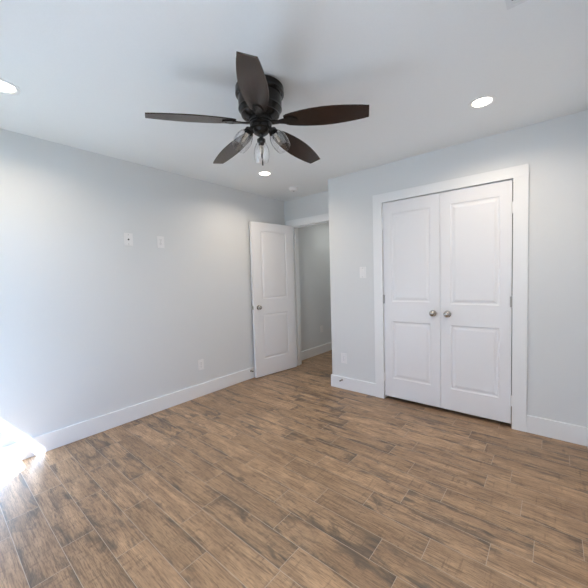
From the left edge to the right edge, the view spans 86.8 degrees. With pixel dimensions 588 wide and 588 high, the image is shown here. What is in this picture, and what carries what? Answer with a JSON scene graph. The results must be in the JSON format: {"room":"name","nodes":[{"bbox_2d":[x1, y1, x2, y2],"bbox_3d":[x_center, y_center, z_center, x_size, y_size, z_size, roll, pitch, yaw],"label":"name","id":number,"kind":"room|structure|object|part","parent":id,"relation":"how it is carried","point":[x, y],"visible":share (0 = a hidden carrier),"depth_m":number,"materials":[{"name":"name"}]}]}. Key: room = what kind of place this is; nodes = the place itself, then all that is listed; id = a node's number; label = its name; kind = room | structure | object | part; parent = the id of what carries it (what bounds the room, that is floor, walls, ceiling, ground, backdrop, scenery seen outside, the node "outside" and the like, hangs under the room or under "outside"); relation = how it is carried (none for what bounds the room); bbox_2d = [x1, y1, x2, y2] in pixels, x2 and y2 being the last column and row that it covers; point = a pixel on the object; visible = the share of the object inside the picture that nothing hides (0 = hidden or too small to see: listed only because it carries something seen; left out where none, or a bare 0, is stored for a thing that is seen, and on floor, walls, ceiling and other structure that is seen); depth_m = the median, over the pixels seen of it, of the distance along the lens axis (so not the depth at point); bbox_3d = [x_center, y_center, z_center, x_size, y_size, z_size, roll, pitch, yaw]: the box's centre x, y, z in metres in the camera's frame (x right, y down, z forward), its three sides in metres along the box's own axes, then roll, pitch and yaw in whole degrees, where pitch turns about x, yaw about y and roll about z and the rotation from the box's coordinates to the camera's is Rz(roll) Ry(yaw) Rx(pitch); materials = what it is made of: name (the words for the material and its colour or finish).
{"room":"empty bedroom","nodes":[
{"label":"empty bedroom","id":0,"kind":"room"},
{"bbox_2d":[0,128,331,447],"bbox_3d":[-0.638,-0.104,4.108,0.120,2.440,6.340,1,4,40],"label":"wall","id":1,"kind":"structure","parent":0,"point":[93,325],"depth_m":2.83,"materials":[{"name":"paint"}]},
{"bbox_2d":[0,367,254,467],"bbox_3d":[-1.283,1.109,3.247,0.015,0.141,3.785,1,4,40],"label":"baseboard","id":2,"kind":"structure","parent":1,"relation":"attached to","point":[16,452],"depth_m":2.78,"materials":[{"name":"paint"}]},
{"bbox_2d":[124,233,132,245],"bbox_3d":[-1.546,-0.510,2.906,0.016,0.118,0.080,1,4,40],"label":"cable plate","id":3,"kind":"object","parent":1,"relation":"attached to","point":[128,237],"visible":1,"depth_m":2.91,"materials":[{"name":"plastic"}]},
{"bbox_2d":[157,236,163,247],"bbox_3d":[-1.349,-0.525,3.147,0.008,0.118,0.074,1,4,40],"label":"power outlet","id":4,"kind":"object","parent":1,"relation":"attached to","point":[160,239],"visible":1,"depth_m":3.14,"materials":[{"name":"plastic"}]},
{"bbox_2d":[198,359,203,370],"bbox_3d":[-1.054,0.802,3.523,0.008,0.118,0.074,1,4,40],"label":"power outlet","id":5,"kind":"object","parent":1,"relation":"attached to","point":[200,362],"visible":1,"depth_m":3.52,"materials":[{"name":"plastic"}]},
{"bbox_2d":[249,221,296,377],"bbox_3d":[-0.260,0.066,4.283,0.744,2.040,0.139,-4,4,-41],"label":"door","id":6,"kind":"structure","parent":1,"relation":"in","point":[271,245],"depth_m":4.24,"materials":[{"name":"paint"}]},
{"bbox_2d":[286,213,328,365],"bbox_3d":[0.316,0.002,4.378,0.912,2.145,0.156,1,4,40],"label":"door frame","id":7,"kind":"structure","parent":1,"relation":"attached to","point":[324,218],"depth_m":4.59,"materials":[{"name":"paint"}]},
{"bbox_2d":[0,350,587,587],"bbox_3d":[0.706,1.161,3.083,3.523,0.060,6.340,1,4,40],"label":"floor","id":8,"kind":"structure","parent":0,"point":[289,478],"depth_m":1.84,"materials":[{"name":"brown wood"}]},
{"bbox_2d":[0,0,587,200],"bbox_3d":[0.633,-1.355,2.955,3.523,0.100,6.340,1,4,40],"label":"ceiling","id":9,"kind":"structure","parent":0,"point":[87,73],"depth_m":1.72,"materials":[{"name":"paint"}]},
{"bbox_2d":[0,79,20,94],"bbox_3d":[-1.654,-1.176,1.762,0.160,0.005,0.160,1,4,40],"label":"recessed light","id":10,"kind":"object","parent":9,"relation":"in","point":[6,87],"visible":1,"depth_m":1.78,"materials":[{"name":"white"}]},
{"bbox_2d":[145,51,368,165],"bbox_3d":[-0.181,-1.001,1.901,1.224,0.454,1.197,1,4,40],"label":"ceiling fan","id":11,"kind":"object","parent":9,"relation":"hanging from","point":[259,95],"visible":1,"depth_m":1.77,"materials":[{"name":"black metal"}]},
{"bbox_3d":[-0.571,-0.982,1.738,0.485,0.006,0.144,-7,16,-19],"label":"blade","id":12,"kind":"part","parent":11,"relation":"part of","materials":[{"name":"brown wood"}]},
{"bbox_3d":[-0.436,-1.008,2.179,0.144,0.006,0.485,-19,8,-36],"label":"blade","id":13,"kind":"part","parent":11,"relation":"part of","materials":[{"name":"brown wood"}]},
{"bbox_2d":[232,126,253,151],"bbox_3d":[-0.295,-0.903,1.801,0.102,0.166,0.131,1,4,40],"label":"bulb","id":14,"kind":"object","parent":11,"relation":"attached to","point":[249,131],"depth_m":1.81,"materials":[{"name":"clear glass"}]},
{"bbox_3d":[-0.192,-0.979,1.472,0.144,0.006,0.485,10,7,-2],"label":"blade","id":15,"kind":"part","parent":11,"relation":"part of","materials":[{"name":"brown wood"}]},
{"bbox_2d":[269,126,288,151],"bbox_3d":[-0.086,-0.910,1.820,0.131,0.166,0.102,1,4,40],"label":"bulb","id":16,"kind":"object","parent":11,"relation":"attached to","point":[272,130],"depth_m":1.82,"materials":[{"name":"clear glass"}]},
{"bbox_3d":[0.027,-1.022,2.187,0.144,0.006,0.485,-14,-9,34],"label":"blade","id":17,"kind":"part","parent":11,"relation":"part of","materials":[{"name":"brown wood"}]},
{"bbox_3d":[0.177,-1.004,1.750,0.485,0.006,0.144,3,-8,17],"label":"blade","id":18,"kind":"part","parent":11,"relation":"part of","materials":[{"name":"brown wood"}]},
{"bbox_2d":[257,171,271,175],"bbox_3d":[-0.315,-1.295,3.346,0.160,0.005,0.160,1,4,40],"label":"recessed light","id":19,"kind":"object","parent":9,"relation":"in","point":[261,173],"visible":1,"depth_m":3.34,"materials":[{"name":"white"}]},
{"bbox_2d":[289,187,297,191],"bbox_3d":[-0.005,-1.316,3.927,0.124,0.039,0.124,1,4,40],"label":"smoke detector","id":20,"kind":"object","parent":9,"relation":"attached to","point":[292,189],"visible":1,"depth_m":3.89,"materials":[{"name":"plastic"}]},
{"bbox_2d":[468,95,495,108],"bbox_3d":[1.251,-1.276,2.070,0.160,0.005,0.160,1,4,40],"label":"recessed light","id":21,"kind":"object","parent":9,"relation":"in","point":[483,101],"visible":1,"depth_m":2.06,"materials":[{"name":"paint"}]},
{"bbox_2d":[505,0,527,9],"bbox_3d":[1.007,-1.222,1.175,0.350,0.007,0.150,1,4,40],"label":"ceiling vent","id":22,"kind":"object","parent":9,"relation":"in","point":[510,4],"visible":1,"depth_m":1.31,"materials":[{"name":"paint"}]},
{"bbox_2d":[284,191,328,224],"bbox_3d":[0.371,-0.144,4.320,1.158,2.440,0.120,1,4,40],"label":"wall","id":23,"kind":"structure","parent":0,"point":[315,204],"depth_m":4.32,"materials":[{"name":"paint"}]},
{"bbox_2d":[328,110,587,426],"bbox_3d":[1.330,-0.105,3.002,2.245,2.440,0.120,1,4,40],"label":"wall","id":24,"kind":"structure","parent":0,"point":[555,150],"depth_m":2.44,"materials":[{"name":"paint"}]},
{"bbox_2d":[341,353,346,363],"bbox_3d":[0.579,0.745,3.608,0.074,0.118,0.008,1,4,40],"label":"power outlet","id":25,"kind":"object","parent":24,"relation":"attached to","point":[343,355],"visible":1,"depth_m":3.60,"materials":[{"name":"plastic"}]},
{"bbox_2d":[360,267,365,277],"bbox_3d":[0.750,-0.235,3.392,0.074,0.120,0.010,1,4,40],"label":"light switch","id":26,"kind":"object","parent":24,"relation":"attached to","point":[362,269],"visible":1,"depth_m":3.39,"materials":[{"name":"plastic"}]},
{"bbox_2d":[382,193,440,407],"bbox_3d":[1.141,0.074,3.084,0.569,2.016,0.093,1,4,40],"label":"door","id":27,"kind":"structure","parent":24,"relation":"in","point":[411,226],"depth_m":3.07,"materials":[{"name":"paint"}]},
{"bbox_3d":[1.305,0.184,2.932,0.062,0.062,0.058,1,4,40],"label":"knob","id":28,"kind":"part","parent":27,"relation":"part of","materials":[{"name":"silver metal"}]},
{"bbox_2d":[372,163,528,431],"bbox_3d":[1.399,0.043,2.944,1.309,2.145,0.138,1,4,40],"label":"door frame","id":29,"kind":"structure","parent":24,"relation":"attached to","point":[519,174],"depth_m":2.55,"materials":[{"name":"paint"}]},
{"bbox_2d":[331,374,587,445],"bbox_3d":[1.437,1.034,3.171,2.245,0.141,0.415,1,4,40],"label":"baseboard","id":30,"kind":"structure","parent":24,"relation":"attached to","point":[576,434],"depth_m":2.46,"materials":[{"name":"paint"}]},
{"bbox_2d":[440,180,512,423],"bbox_3d":[1.580,0.080,2.718,0.568,2.016,0.093,1,4,40],"label":"door","id":31,"kind":"structure","parent":24,"relation":"in","point":[476,221],"depth_m":2.72,"materials":[{"name":"paint"}]},
{"bbox_3d":[1.401,0.186,2.852,0.062,0.062,0.058,1,4,40],"label":"knob","id":32,"kind":"part","parent":31,"relation":"part of","materials":[{"name":"silver metal"}]},
{"bbox_3d":[1.145,-0.214,5.248,1.158,2.440,2.300,1,4,40],"label":"wall","id":33,"kind":"structure","parent":0,"visible":0},
{"bbox_2d":[301,342,331,359],"bbox_3d":[0.701,0.931,5.626,0.015,0.141,2.180,1,4,40],"label":"baseboard","id":34,"kind":"structure","parent":33,"relation":"attached to","point":[326,347],"depth_m":5.23,"materials":[{"name":"paint"}]}
]}

